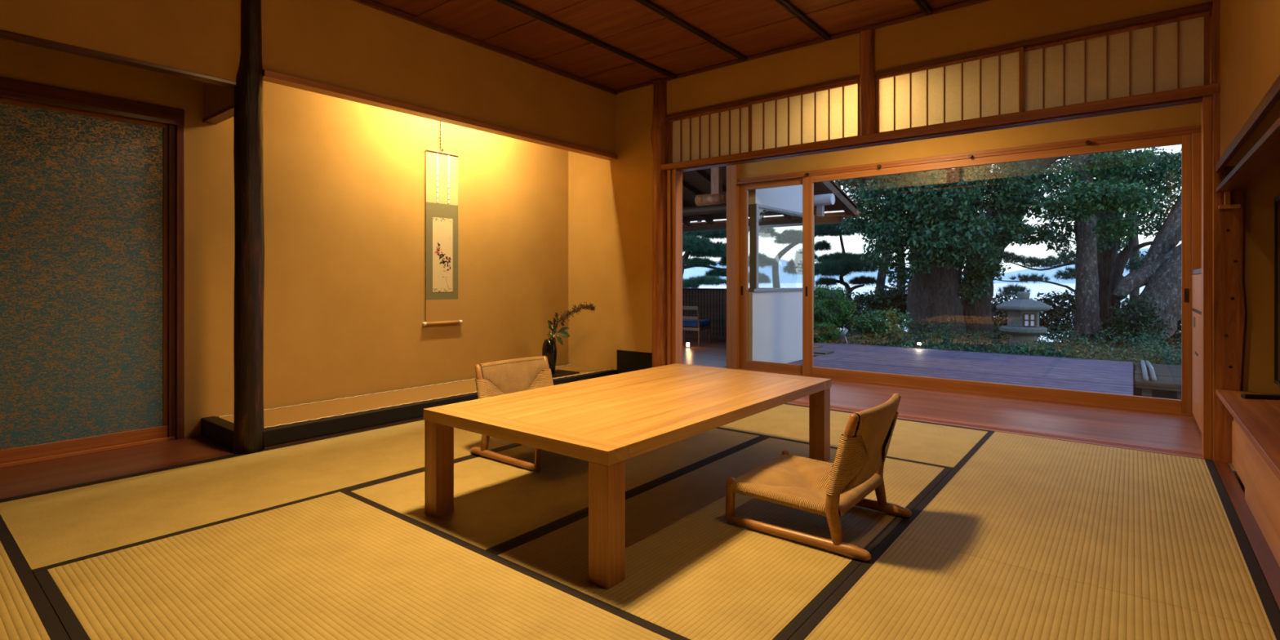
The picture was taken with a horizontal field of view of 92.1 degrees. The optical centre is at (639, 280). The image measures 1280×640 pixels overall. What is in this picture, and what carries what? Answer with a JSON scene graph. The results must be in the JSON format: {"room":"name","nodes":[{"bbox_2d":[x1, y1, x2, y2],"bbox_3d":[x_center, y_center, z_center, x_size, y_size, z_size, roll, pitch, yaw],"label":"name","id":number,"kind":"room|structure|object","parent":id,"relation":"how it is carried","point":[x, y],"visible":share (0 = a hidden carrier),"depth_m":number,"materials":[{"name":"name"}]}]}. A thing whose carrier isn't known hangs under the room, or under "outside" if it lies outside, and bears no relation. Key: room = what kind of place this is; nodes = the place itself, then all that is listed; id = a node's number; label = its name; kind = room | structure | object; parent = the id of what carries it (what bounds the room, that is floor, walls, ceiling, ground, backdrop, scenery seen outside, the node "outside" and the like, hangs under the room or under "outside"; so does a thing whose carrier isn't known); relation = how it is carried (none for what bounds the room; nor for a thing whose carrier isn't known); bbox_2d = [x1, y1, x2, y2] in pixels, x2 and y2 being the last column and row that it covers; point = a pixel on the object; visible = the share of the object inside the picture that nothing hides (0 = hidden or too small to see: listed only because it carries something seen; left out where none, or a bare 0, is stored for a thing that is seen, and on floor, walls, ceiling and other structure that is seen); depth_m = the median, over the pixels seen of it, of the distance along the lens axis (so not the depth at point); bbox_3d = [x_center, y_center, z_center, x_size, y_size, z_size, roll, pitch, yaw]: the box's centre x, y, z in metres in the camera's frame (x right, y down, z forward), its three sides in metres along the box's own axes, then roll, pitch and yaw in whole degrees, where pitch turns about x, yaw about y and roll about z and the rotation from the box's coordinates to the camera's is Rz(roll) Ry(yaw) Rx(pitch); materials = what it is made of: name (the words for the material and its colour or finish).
{"room":"traditional dwelling","nodes":[
{"label":"traditional dwelling","id":0,"kind":"room"},
{"bbox_2d":[0,435,233,498],"bbox_3d":[-3.208,0.907,2.276,0.705,0.045,3.050,0,0,39],"label":"floor","id":1,"kind":"structure","parent":0,"point":[32,477],"depth_m":2.97,"materials":[{"name":"red wood"}]},
{"bbox_2d":[200,364,617,449],"bbox_3d":[-1.357,0.835,4.503,0.616,0.100,2.960,0,0,39],"label":"platform","id":2,"kind":"object","parent":1,"relation":"on","point":[289,424],"visible":0.65,"depth_m":3.76,"materials":[{"name":"brown wood"}]},
{"bbox_2d":[232,0,264,454],"bbox_3d":[-2.038,-0.395,3.215,0.139,2.561,0.141,0,0,39],"label":"pillar","id":3,"kind":"structure","parent":2,"relation":"on","point":[248,115],"depth_m":3.17,"materials":[{"name":"black wood"}]},
{"bbox_2d":[551,369,579,377],"bbox_3d":[-0.742,0.782,5.189,0.260,0.010,0.400,0,0,39],"label":"board","id":4,"kind":"object","parent":2,"relation":"on","point":[557,373],"visible":0.49,"depth_m":5.22,"materials":[{"name":"black paint"}]},
{"bbox_2d":[542,338,557,373],"bbox_3d":[-0.760,0.634,5.184,0.126,0.285,0.126,0,0,-31],"label":"vase","id":5,"kind":"object","parent":4,"relation":"on","point":[549,346],"visible":0.83,"depth_m":5.14,"materials":[{"name":"black ceramic"}]},
{"bbox_2d":[546,301,595,346],"bbox_3d":[-0.595,0.362,5.236,0.433,0.375,0.173,0,0,-18],"label":"flower arrangement","id":6,"kind":"object","parent":5,"relation":"in","point":[562,331],"visible":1,"depth_m":5.21,"materials":[{"name":"green plant"}]},
{"bbox_2d":[0,417,423,500],"bbox_3d":[-2.044,0.904,3.165,0.024,0.041,5.892,0,0,39],"label":"trim","id":7,"kind":"structure","parent":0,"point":[423,418],"depth_m":2.83,"materials":[{"name":"black paint"}]},
{"bbox_2d":[203,81,234,118],"bbox_3d":[-2.268,-1.330,3.392,0.580,0.800,0.057,0,0,39],"label":"wall niche partition","id":8,"kind":"structure","parent":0,"point":[216,98],"depth_m":3.42,"materials":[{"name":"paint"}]},
{"bbox_2d":[202,103,234,124],"bbox_3d":[-2.268,-0.922,3.392,0.580,0.020,0.067,0,0,39],"label":"trim","id":9,"kind":"structure","parent":8,"relation":"attached to","point":[222,115],"depth_m":3.43,"materials":[{"name":"red wood"}]},
{"bbox_2d":[0,38,568,437],"bbox_3d":[-2.547,-0.422,3.604,0.120,2.715,5.950,0,0,39],"label":"wall","id":10,"kind":"structure","parent":0,"point":[344,180],"depth_m":4.21,"materials":[{"name":"paint"}]},
{"bbox_2d":[0,97,168,463],"bbox_3d":[-2.939,-0.006,3.082,0.030,1.747,0.945,0,0,39],"label":"door","id":11,"kind":"structure","parent":10,"relation":"in","point":[84,195],"depth_m":3.16,"materials":[{"name":"teal fabric"}]},
{"bbox_2d":[0,435,175,467],"bbox_3d":[-3.516,0.876,2.378,0.098,0.018,2.825,0,0,39],"label":"trim","id":12,"kind":"structure","parent":10,"relation":"attached to","point":[164,438],"depth_m":3.15,"materials":[{"name":"brown wood"}]},
{"bbox_2d":[0,76,184,126],"bbox_3d":[-3.499,-0.916,2.387,0.112,0.092,2.860,0,0,39],"label":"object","id":13,"kind":"structure","parent":10,"relation":"attached to","point":[10,89],"depth_m":3.15,"materials":[{"name":"red wood"}]},
{"bbox_2d":[168,124,175,436],"bbox_3d":[-2.646,0.007,3.472,0.092,1.755,0.030,0,0,39],"label":"trim","id":14,"kind":"structure","parent":10,"relation":"attached to","point":[171,129],"depth_m":3.44,"materials":[{"name":"red wood"}]},
{"bbox_2d":[175,124,184,439],"bbox_3d":[-2.618,-0.038,3.492,0.110,1.847,0.037,0,0,39],"label":"trim","id":15,"kind":"structure","parent":10,"relation":"attached to","point":[180,130],"depth_m":3.45,"materials":[{"name":"red wood"}]},
{"bbox_2d":[440,121,443,151],"bbox_3d":[-1.533,-1.235,4.761,0.011,0.460,0.020,0,0,39],"label":"hanger","id":16,"kind":"object","parent":10,"relation":"attached to","point":[441,122],"visible":0.46,"depth_m":4.76,"materials":[{"name":"brown wood"}]},
{"bbox_2d":[422,148,462,325],"bbox_3d":[-1.522,-0.342,4.762,0.028,1.357,0.340,0,0,39],"label":"scroll","id":17,"kind":"object","parent":16,"relation":"hanging from","point":[442,167],"visible":1,"depth_m":4.76,"materials":[{"name":"paper"}]},
{"bbox_2d":[0,0,615,154],"bbox_3d":[-2.080,-1.380,3.205,0.068,0.720,5.910,0,0,39],"label":"wall","id":18,"kind":"structure","parent":0,"point":[351,45],"depth_m":3.61,"materials":[{"name":"paint"}]},
{"bbox_2d":[0,29,235,88],"bbox_3d":[-3.006,-1.012,2.044,0.072,0.018,2.940,0,0,39],"label":"trim","id":19,"kind":"structure","parent":18,"relation":"attached to","point":[7,35],"depth_m":2.79,"materials":[{"name":"red wood"}]},
{"bbox_2d":[262,69,617,159],"bbox_3d":[-1.122,-1.096,4.380,0.097,0.036,2.841,0,0,39],"label":"trim","id":20,"kind":"structure","parent":18,"relation":"attached to","point":[269,76],"depth_m":3.95,"materials":[{"name":"brown wood"}]},
{"bbox_2d":[351,0,617,94],"bbox_3d":[-2.031,-1.665,3.187,0.028,0.030,5.842,0,0,39],"label":"trim","id":21,"kind":"structure","parent":18,"relation":"attached to","point":[370,3],"depth_m":4.29,"materials":[{"name":"red wood"}]},
{"bbox_2d":[371,0,970,90],"bbox_3d":[-0.410,-1.730,1.889,5.600,0.100,6.160,0,0,39],"label":"ceiling","id":22,"kind":"structure","parent":0,"point":[750,28],"depth_m":4.08,"materials":[{"name":"brown wood"}]},
{"bbox_2d":[813,342,864,356],"bbox_3d":[2.002,0.941,8.551,1.650,0.088,1.620,0,0,39],"label":"floor","id":23,"kind":"structure","parent":0,"point":[835,347],"depth_m":8.44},
{"bbox_2d":[813,349,834,354],"bbox_3d":[2.141,0.886,7.788,0.520,0.018,0.280,0,0,39],"label":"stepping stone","id":24,"kind":"object","parent":23,"relation":"on","point":[815,351],"visible":0.43,"depth_m":7.65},
{"bbox_2d":[838,328,848,343],"bbox_3d":[2.904,0.844,8.806,0.136,0.346,0.072,0,0,25],"label":"spotlight","id":25,"kind":"object","parent":23,"relation":"on","point":[842,335],"visible":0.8,"depth_m":8.78,"materials":[{"name":"grey metal"}]},
{"bbox_2d":[568,0,1279,394],"bbox_3d":[1.410,-0.422,4.246,5.500,2.715,0.110,0,0,39],"label":"wall","id":26,"kind":"structure","parent":0,"point":[610,202],"depth_m":4.70,"materials":[{"name":"paint"}]},
{"bbox_2d":[494,0,677,79],"bbox_3d":[-1.530,-1.669,2.779,0.049,0.024,5.830,0,0,39],"label":"trim","id":27,"kind":"structure","parent":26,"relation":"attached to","point":[509,3],"depth_m":4.18,"materials":[{"name":"brown wood"}]},
{"bbox_2d":[617,349,652,373],"bbox_3d":[-0.044,0.747,5.340,0.398,0.276,0.016,0,0,39],"label":"baseboard","id":28,"kind":"structure","parent":26,"relation":"attached to","point":[627,361],"depth_m":5.35,"materials":[{"name":"black paint"}]},
{"bbox_2d":[666,168,682,364],"bbox_3d":[0.290,-0.018,5.132,0.085,1.805,0.105,0,0,39],"label":"trim","id":29,"kind":"structure","parent":26,"relation":"attached to","point":[674,177],"depth_m":5.10,"materials":[{"name":"brown wood"}]},
{"bbox_2d":[634,0,746,62],"bbox_3d":[-1.026,-1.669,2.376,0.049,0.024,5.830,0,0,39],"label":"trim","id":30,"kind":"structure","parent":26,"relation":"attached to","point":[646,3],"depth_m":4.06,"materials":[{"name":"brown wood"}]},
{"bbox_2d":[665,75,859,119],"bbox_3d":[0.869,-1.365,4.662,1.615,0.028,0.096,0,0,39],"label":"trim","id":31,"kind":"structure","parent":26,"relation":"attached to","point":[744,101],"depth_m":4.59,"materials":[{"name":"red wood"}]},
{"bbox_2d":[669,80,860,163],"bbox_3d":[0.871,-1.158,4.660,1.605,0.386,0.051,0,0,39],"label":"window","id":32,"kind":"structure","parent":26,"relation":"in","point":[831,112],"depth_m":4.57,"materials":[{"name":"paper"}]},
{"bbox_2d":[616,0,988,93],"bbox_3d":[1.317,-1.670,4.234,3.890,0.020,0.024,0,0,39],"label":"trim","id":33,"kind":"structure","parent":26,"relation":"attached to","point":[971,2],"depth_m":4.29,"materials":[{"name":"red wood"}]},
{"bbox_2d":[773,0,831,40],"bbox_3d":[-0.522,-1.669,1.973,0.049,0.024,5.830,0,0,39],"label":"trim","id":34,"kind":"structure","parent":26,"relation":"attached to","point":[784,4],"depth_m":3.91,"materials":[{"name":"brown wood"}]},
{"bbox_2d":[913,0,932,16],"bbox_3d":[-0.019,-1.669,1.570,0.049,0.024,5.830,0,0,39],"label":"beam","id":35,"kind":"structure","parent":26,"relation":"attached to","point":[922,5],"depth_m":3.74,"materials":[{"name":"brown wood"}]},
{"bbox_2d":[676,96,1203,172],"bbox_3d":[1.559,-0.938,4.128,3.320,0.055,0.088,0,0,39],"label":"trim","id":36,"kind":"structure","parent":26,"relation":"attached to","point":[1195,100],"depth_m":3.74,"materials":[{"name":"red wood"}]},
{"bbox_2d":[859,25,875,135],"bbox_3d":[1.530,-1.330,4.125,0.100,0.730,0.108,0,0,39],"label":"post","id":37,"kind":"object","parent":36,"relation":"on","point":[867,79],"visible":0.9,"depth_m":4.08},
{"bbox_2d":[660,82,1220,170],"bbox_3d":[1.489,-0.943,4.096,3.450,0.045,0.049,0,0,39],"label":"trim","id":38,"kind":"structure","parent":26,"relation":"attached to","point":[1204,90],"depth_m":3.67,"materials":[{"name":"brown wood"}]},
{"bbox_2d":[786,400,1213,460],"bbox_3d":[1.585,0.909,4.125,3.365,0.052,0.140,0,0,39],"label":"trim","id":39,"kind":"structure","parent":26,"relation":"attached to","point":[1009,430],"depth_m":3.54,"materials":[{"name":"brown wood"}]},
{"bbox_2d":[875,10,1209,133],"bbox_3d":[2.209,-1.158,3.590,1.633,0.386,0.051,0,0,39],"label":"window","id":40,"kind":"structure","parent":26,"relation":"in","point":[1173,53],"depth_m":3.51,"materials":[{"name":"paper"}]},
{"bbox_2d":[873,1,1212,76],"bbox_3d":[2.210,-1.365,3.590,1.640,0.028,0.096,0,0,39],"label":"trim","id":41,"kind":"structure","parent":26,"relation":"attached to","point":[1206,6],"depth_m":3.41,"materials":[{"name":"red wood"}]},
{"bbox_2d":[682,337,1201,452],"bbox_3d":[1.489,0.915,6.716,6.740,0.060,3.848,0,0,39],"label":"floor","id":42,"kind":"structure","parent":0,"point":[1158,429],"depth_m":4.17,"materials":[{"name":"wood"}]},
{"bbox_2d":[682,306,711,346],"bbox_3d":[0.718,0.614,8.648,0.417,0.542,0.476,0,0,29],"label":"lounge chair","id":43,"kind":"object","parent":42,"relation":"on","point":[689,323],"visible":0.73,"depth_m":8.46,"materials":[{"name":"brown wood"}]},
{"bbox_2d":[682,319,710,327],"bbox_3d":[0.732,0.592,8.672,0.390,0.088,0.420,0,0,29],"label":"cushion","id":44,"kind":"object","parent":43,"relation":"on","point":[686,322],"depth_m":8.50,"materials":[{"name":"blue fabric"}]},
{"bbox_2d":[682,165,859,363],"bbox_3d":[0.234,-0.518,7.788,3.840,3.007,3.976,0,0,39],"label":"annex","id":45,"kind":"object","parent":42,"relation":"on","point":[775,314],"visible":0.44,"depth_m":7.00,"materials":[{"name":"white paint"}]},
{"bbox_2d":[1191,267,1201,432],"bbox_3d":[3.267,0.402,3.566,0.059,0.947,1.160,0,0,39],"label":"wall panel","id":46,"kind":"object","parent":42,"relation":"on","point":[1197,277],"visible":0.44,"depth_m":3.70,"materials":[{"name":"brown wood"}]},
{"bbox_2d":[788,344,1133,395],"bbox_3d":[3.315,0.941,6.510,2.950,0.088,3.170,0,0,39],"label":"deck","id":47,"kind":"object","parent":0,"point":[1107,376],"visible":0.64,"depth_m":6.38,"materials":[{"name":"wood"}]},
{"bbox_2d":[737,368,1191,415],"bbox_3d":[2.361,0.907,5.148,3.460,0.056,0.130,0,0,39],"label":"trim","id":48,"kind":"structure","parent":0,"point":[738,368],"depth_m":4.90,"materials":[{"name":"brown wood"}]},
{"bbox_2d":[739,102,1201,178],"bbox_3d":[2.395,-1.377,5.159,3.540,0.715,0.090,0,0,39],"label":"wall","id":49,"kind":"structure","parent":0,"point":[1184,115],"depth_m":4.81,"materials":[{"name":"paint"}]},
{"bbox_2d":[726,164,739,368],"bbox_3d":[0.958,-0.265,6.256,0.115,2.300,0.130,0,0,39],"label":"trim","id":50,"kind":"structure","parent":49,"relation":"attached to","point":[732,171],"depth_m":6.20,"materials":[{"name":"brown wood"}]},
{"bbox_2d":[738,177,802,374],"bbox_3d":[1.298,-0.044,5.989,0.770,1.847,0.039,0,0,39],"label":"window","id":51,"kind":"structure","parent":49,"relation":"in","point":[744,362],"depth_m":6.16,"materials":[{"name":"brown wood"}]},
{"bbox_2d":[736,124,1201,184],"bbox_3d":[2.348,-0.980,5.148,3.480,0.024,0.125,0,0,39],"label":"trim","id":52,"kind":"structure","parent":49,"relation":"attached to","point":[1190,131],"depth_m":4.79,"materials":[{"name":"brown wood"}]},
{"bbox_2d":[802,133,1191,414],"bbox_3d":[2.580,-0.044,4.913,2.705,1.847,0.039,0,0,39],"label":"window","id":53,"kind":"structure","parent":49,"relation":"in","point":[1184,406],"depth_m":4.66,"materials":[{"name":"brown wood"}]},
{"bbox_2d":[839,330,1236,472],"bbox_3d":[4.149,2.585,11.598,36.000,3.299,12.700,0,0,39],"label":"ground","id":54,"kind":"structure","parent":0,"point":[1136,391],"depth_m":9.09,"materials":[{"name":"soil"}]},
{"bbox_2d":[682,220,726,288],"bbox_3d":[1.426,-0.270,14.421,2.058,2.379,1.546,0,0,15],"label":"pine tree","id":55,"kind":"object","parent":54,"relation":"on","point":[696,246],"visible":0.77,"depth_m":14.14,"materials":[{"name":"green plant"}]},
{"bbox_2d":[748,227,818,288],"bbox_3d":[3.403,-0.093,15.281,2.114,2.816,1.026,0,0,-1],"label":"pine tree","id":56,"kind":"object","parent":54,"relation":"on","point":[792,237],"visible":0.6,"depth_m":15.21,"materials":[{"name":"green plant"}]},
{"bbox_2d":[813,321,842,342],"bbox_3d":[2.634,0.816,9.177,0.817,0.454,0.619,0,0,39],"label":"clipped shrub","id":57,"kind":"object","parent":54,"relation":"on","point":[824,332],"visible":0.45,"depth_m":8.98,"materials":[{"name":"green plant"}]},
{"bbox_2d":[813,284,857,329],"bbox_3d":[3.020,0.552,10.143,1.080,0.981,0.991,0,0,39],"label":"clipped shrub","id":58,"kind":"object","parent":54,"relation":"on","point":[831,306],"visible":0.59,"depth_m":9.89,"materials":[{"name":"green plant"}]},
{"bbox_2d":[798,217,893,330],"bbox_3d":[4.433,-0.143,13.463,1.939,2.577,1.373,0,0,10],"label":"pine tree","id":59,"kind":"object","parent":54,"relation":"on","point":[842,264],"visible":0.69,"depth_m":13.21,"materials":[{"name":"green plant"}]},
{"bbox_2d":[838,283,907,332],"bbox_3d":[4.508,0.540,11.794,1.399,1.047,1.758,0,0,39],"label":"hedge","id":60,"kind":"object","parent":54,"relation":"on","point":[882,300],"visible":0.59,"depth_m":11.78,"materials":[{"name":"green plant"}]},
{"bbox_2d":[839,306,912,344],"bbox_3d":[3.732,0.721,9.794,1.006,0.642,1.012,0,0,39],"label":"leafy shrub","id":61,"kind":"object","parent":54,"relation":"on","point":[877,321],"visible":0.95,"depth_m":9.68,"materials":[{"name":"green plant"}]},
{"bbox_2d":[833,173,986,292],"bbox_3d":[6.036,-1.069,13.505,4.363,3.916,2.061,0,0,5],"label":"tree","id":62,"kind":"object","parent":54,"relation":"on","point":[837,182],"visible":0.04,"depth_m":13.58,"materials":[{"name":"green plant"}]},
{"bbox_2d":[835,164,1022,337],"bbox_3d":[4.842,-0.943,10.437,2.985,3.930,2.325,0,0,2],"label":"tree","id":63,"kind":"object","parent":54,"relation":"on","point":[939,241],"visible":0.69,"depth_m":10.15,"materials":[{"name":"green plant"}]},
{"bbox_2d":[835,314,1181,371],"bbox_3d":[4.654,0.845,8.992,7.376,0.624,2.584,0,0,39],"label":"shrubs","id":64,"kind":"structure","parent":54,"relation":"on","point":[1039,350],"depth_m":8.39,"materials":[{"name":"green plant"}]},
{"bbox_2d":[958,156,1075,338],"bbox_3d":[6.334,-1.216,10.637,2.025,4.563,1.992,0,0,39],"label":"leaning tree","id":65,"kind":"object","parent":54,"relation":"on","point":[976,290],"visible":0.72,"depth_m":10.38,"materials":[{"name":"green plant"}]},
{"bbox_2d":[991,293,1051,339],"bbox_3d":[7.165,0.773,11.939,1.363,1.045,1.779,0,0,39],"label":"hedge","id":66,"kind":"object","parent":54,"relation":"on","point":[1000,300],"visible":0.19,"depth_m":12.04,"materials":[{"name":"green plant"}]},
{"bbox_2d":[995,291,1050,353],"bbox_3d":[5.313,0.597,8.550,0.611,0.895,0.699,0,0,39],"label":"stone lantern","id":67,"kind":"object","parent":54,"relation":"on","point":[1023,312],"visible":0.93,"depth_m":8.39,"materials":[{"name":"stone"}]},
{"bbox_2d":[1030,288,1083,342],"bbox_3d":[8.130,0.701,11.931,1.200,1.081,1.412,0,0,39],"label":"hedge","id":68,"kind":"object","parent":54,"relation":"on","point":[1058,309],"visible":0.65,"depth_m":11.93,"materials":[{"name":"green plant"}]},
{"bbox_2d":[995,248,1145,301],"bbox_3d":[9.552,0.205,13.499,3.768,1.883,0.867,0,0,0],"label":"pine tree","id":69,"kind":"object","parent":54,"relation":"on","point":[1033,261],"visible":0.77,"depth_m":13.44,"materials":[{"name":"green plant"}]},
{"bbox_2d":[973,349,1180,370],"bbox_3d":[5.227,0.949,7.326,2.294,0.133,0.408,0,0,39],"label":"grass tufts","id":70,"kind":"object","parent":54,"relation":"on","point":[981,349],"visible":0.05,"depth_m":7.29,"materials":[{"name":"green plant"}]},
{"bbox_2d":[1031,147,1166,342],"bbox_3d":[7.346,-1.009,9.898,1.716,4.091,2.143,0,0,39],"label":"tree","id":71,"kind":"object","parent":54,"relation":"on","point":[1082,202],"visible":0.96,"depth_m":9.96,"materials":[{"name":"green plant"}]},
{"bbox_2d":[1071,297,1134,343],"bbox_3d":[8.051,0.737,10.360,1.508,0.915,0.870,0,0,-25],"label":"hedge","id":72,"kind":"object","parent":54,"relation":"on","point":[1107,324],"visible":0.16,"depth_m":10.27,"materials":[{"name":"green plant"}]},
{"bbox_2d":[1038,148,1181,302],"bbox_3d":[10.148,-1.075,13.521,3.478,3.926,1.665,0,0,0],"label":"tree","id":73,"kind":"object","parent":54,"relation":"on","point":[1136,238],"visible":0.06,"depth_m":13.60,"materials":[{"name":"green plant"}]},
{"bbox_2d":[1052,146,1181,323],"bbox_3d":[8.453,-1.161,10.819,1.869,4.381,1.644,0,0,-5],"label":"tree","id":74,"kind":"object","parent":54,"relation":"on","point":[1107,250],"visible":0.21,"depth_m":10.94,"materials":[{"name":"green plant"}]},
{"bbox_2d":[1104,192,1181,346],"bbox_3d":[8.426,-0.219,9.786,2.498,2.976,1.313,0,0,-3],"label":"leaning tree","id":75,"kind":"object","parent":54,"relation":"on","point":[1159,303],"visible":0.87,"depth_m":9.62,"materials":[{"name":"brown plant"}]},
{"bbox_2d":[1106,151,1181,319],"bbox_3d":[9.004,-0.584,10.812,1.304,3.156,1.878,0,0,39],"label":"forked tree","id":76,"kind":"object","parent":54,"relation":"on","point":[1117,270],"visible":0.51,"depth_m":10.47,"materials":[{"name":"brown plant"}]},
{"bbox_2d":[1134,362,1181,399],"bbox_3d":[5.683,1.189,5.579,1.889,0.592,1.612,0,0,39],"label":"step","id":77,"kind":"structure","parent":54,"relation":"on","point":[1168,377],"depth_m":5.57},
{"bbox_2d":[1140,360,1148,381],"bbox_3d":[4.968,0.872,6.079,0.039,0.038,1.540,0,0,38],"label":"sandal","id":78,"kind":"object","parent":77,"relation":"on","point":[1145,377],"visible":1,"depth_m":5.88},
{"bbox_2d":[1145,360,1156,381],"bbox_3d":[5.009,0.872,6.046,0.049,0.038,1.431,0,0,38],"label":"sandal","id":79,"kind":"object","parent":77,"relation":"on","point":[1148,363],"visible":1,"depth_m":5.86},
{"bbox_2d":[1159,319,1181,348],"bbox_3d":[8.890,0.837,10.305,2.694,0.951,0.916,0,0,-44],"label":"hedge","id":80,"kind":"object","parent":54,"relation":"on","point":[1177,335],"visible":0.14,"depth_m":10.69,"materials":[{"name":"green plant"}]},
{"bbox_2d":[1233,472,1244,493],"bbox_3d":[-0.445,0.958,1.886,5.650,0.055,5.890,0,0,39],"label":"floor","id":81,"kind":"structure","parent":0,"point":[1237,476],"depth_m":2.85,"materials":[{"name":"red wood"}]},
{"bbox_2d":[0,515,70,639],"bbox_3d":[-2.126,0.907,1.489,1.939,0.046,0.950,0,0,39],"label":"mat","id":82,"kind":"object","parent":81,"relation":"on","point":[26,613],"visible":1,"depth_m":1.70,"materials":[{"name":"wicker"}]},
{"bbox_2d":[0,418,519,573],"bbox_3d":[-1.617,0.907,2.913,0.956,0.046,1.906,0,0,39],"label":"mat","id":83,"kind":"object","parent":81,"relation":"on","point":[55,528],"visible":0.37,"depth_m":2.60,"materials":[{"name":"wicker"}]},
{"bbox_2d":[33,489,690,639],"bbox_3d":[-0.783,0.907,1.637,1.936,0.046,0.953,0,0,39],"label":"mat","id":84,"kind":"object","parent":81,"relation":"on","point":[344,565],"visible":0.9,"depth_m":1.78,"materials":[{"name":"wicker"}]},
{"bbox_2d":[347,428,764,552],"bbox_3d":[-0.266,0.907,3.060,0.967,0.046,1.913,0,0,39],"label":"mat","id":85,"kind":"object","parent":81,"relation":"on","point":[498,504],"visible":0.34,"depth_m":2.64,"materials":[{"name":"wicker"}]},
{"bbox_2d":[470,355,553,471],"bbox_3d":[-0.519,0.653,3.184,0.523,0.462,0.502,0,0,39],"label":"chair","id":86,"kind":"object","parent":85,"relation":"on","point":[496,378],"visible":0.41,"depth_m":3.24,"materials":[{"name":"brown wood"}]},
{"bbox_2d":[423,363,831,589],"bbox_3d":[0.062,0.686,2.708,0.940,0.398,1.668,0,0,39],"label":"table","id":87,"kind":"object","parent":85,"relation":"on","point":[605,422],"visible":0.97,"depth_m":2.32,"materials":[{"name":"brown wood"}]},
{"bbox_2d":[491,436,951,639],"bbox_3d":[0.491,0.907,2.455,0.967,0.046,1.913,0,0,39],"label":"mat","id":88,"kind":"object","parent":81,"relation":"on","point":[691,573],"visible":0.67,"depth_m":2.02,"materials":[{"name":"wicker"}]},
{"bbox_2d":[724,392,911,561],"bbox_3d":[0.662,0.653,2.278,0.523,0.462,0.502,0,0,39],"label":"chair","id":89,"kind":"object","parent":88,"relation":"on","point":[828,490],"visible":1,"depth_m":2.14,"materials":[{"name":"brown wood"}]},
{"bbox_2d":[715,403,989,469],"bbox_3d":[1.010,0.907,3.880,1.936,0.046,0.957,0,0,39],"label":"mat","id":90,"kind":"object","parent":81,"relation":"on","point":[933,444],"visible":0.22,"depth_m":3.59,"materials":[{"name":"wicker"}]},
{"bbox_2d":[788,534,1279,639],"bbox_3d":[0.651,0.907,1.101,0.970,0.046,1.908,0,0,39],"label":"mat","id":91,"kind":"object","parent":81,"relation":"on","point":[908,589],"visible":1,"depth_m":1.66,"materials":[{"name":"wicker"}]},
{"bbox_2d":[889,430,1279,631],"bbox_3d":[1.847,0.907,2.597,0.970,0.046,1.917,0,0,39],"label":"mat","id":92,"kind":"object","parent":81,"relation":"on","point":[1163,528],"visible":0.85,"depth_m":2.28,"materials":[{"name":"wicker"}]},
{"bbox_2d":[1215,389,1279,567],"bbox_3d":[1.286,0.704,0.484,0.775,0.354,5.862,0,0,39],"label":"cabinet","id":93,"kind":"object","parent":81,"relation":"on","point":[1255,423],"depth_m":2.25,"materials":[{"name":"brown wood"}]},
{"bbox_2d":[1215,389,1279,480],"bbox_3d":[1.288,0.539,0.486,0.775,0.025,5.857,0,0,39],"label":"countertop","id":94,"kind":"structure","parent":93,"relation":"on","point":[1259,419],"depth_m":2.35,"materials":[{"name":"brown wood"}]},
{"bbox_2d":[1240,195,1279,399],"bbox_3d":[2.438,0.075,2.213,0.285,0.901,1.521,0,0,39],"label":"television","id":95,"kind":"object","parent":93,"relation":"on","point":[1277,200],"visible":1,"depth_m":2.76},
{"bbox_3d":[-0.422,0.907,4.409,0.956,0.046,1.919,0,0,39],"label":"mat","id":96,"kind":"object","parent":81,"relation":"on","visible":0},
{"bbox_2d":[650,79,670,367],"bbox_3d":[0.178,-0.395,5.183,0.164,2.560,0.185,0,0,39],"label":"log post","id":97,"kind":"object","parent":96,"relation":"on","point":[660,128],"visible":0.8,"depth_m":5.12,"materials":[{"name":"wood"}]},
{"bbox_2d":[1209,0,1279,471],"bbox_3d":[1.498,-0.422,1.248,0.119,2.715,7.320,0,0,39],"label":"wall","id":98,"kind":"structure","parent":0,"point":[1250,29],"depth_m":2.35,"materials":[{"name":"paint"}]},
{"bbox_2d":[1191,132,1201,416],"bbox_3d":[3.680,-0.042,4.074,0.058,1.853,0.140,0,0,39],"label":"trim","id":99,"kind":"structure","parent":98,"relation":"attached to","point":[1196,137],"depth_m":4.03,"materials":[{"name":"brown wood"}]},
{"bbox_2d":[1201,94,1212,459],"bbox_3d":[2.843,-0.018,3.094,0.034,1.805,0.100,0,0,39],"label":"wooden post","id":100,"kind":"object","parent":98,"relation":"attached to","point":[1206,103],"depth_m":3.06,"materials":[{"name":"brown wood"}]},
{"bbox_2d":[1213,461,1279,611],"bbox_3d":[1.007,0.905,0.726,0.053,0.049,5.892,0,0,39],"label":"trim","id":101,"kind":"structure","parent":98,"relation":"attached to","point":[1270,569],"depth_m":2.17,"materials":[{"name":"red wood"}]},
{"bbox_2d":[1211,0,1245,463],"bbox_3d":[2.878,-0.398,3.019,0.114,2.565,0.093,0,0,39],"label":"post","id":102,"kind":"object","parent":101,"relation":"on","point":[1228,313],"visible":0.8,"depth_m":3.00,"materials":[{"name":"wood"}]},
{"bbox_2d":[1215,74,1279,208],"bbox_3d":[1.024,-0.460,0.693,0.105,0.220,5.862,0,0,39],"label":"wall shelf","id":103,"kind":"object","parent":98,"relation":"attached to","point":[1264,156],"visible":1,"depth_m":2.25,"materials":[{"name":"red wood"}]},
{"label":"outside","id":104,"kind":"structure","parent":0,"visible":0},
{"bbox_2d":[683,248,1149,283],"bbox_3d":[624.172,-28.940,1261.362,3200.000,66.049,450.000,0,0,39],"label":"hills","id":105,"kind":"structure","parent":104,"point":[694,272],"depth_m":1211.30,"materials":[{"name":"snow"}]},
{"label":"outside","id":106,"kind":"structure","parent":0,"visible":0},
{"bbox_2d":[698,283,1181,342],"bbox_3d":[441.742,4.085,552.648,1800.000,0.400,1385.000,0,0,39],"label":"lake water","id":107,"kind":"structure","parent":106,"point":[1046,288],"depth_m":354.80,"materials":[{"name":"white liquid"}]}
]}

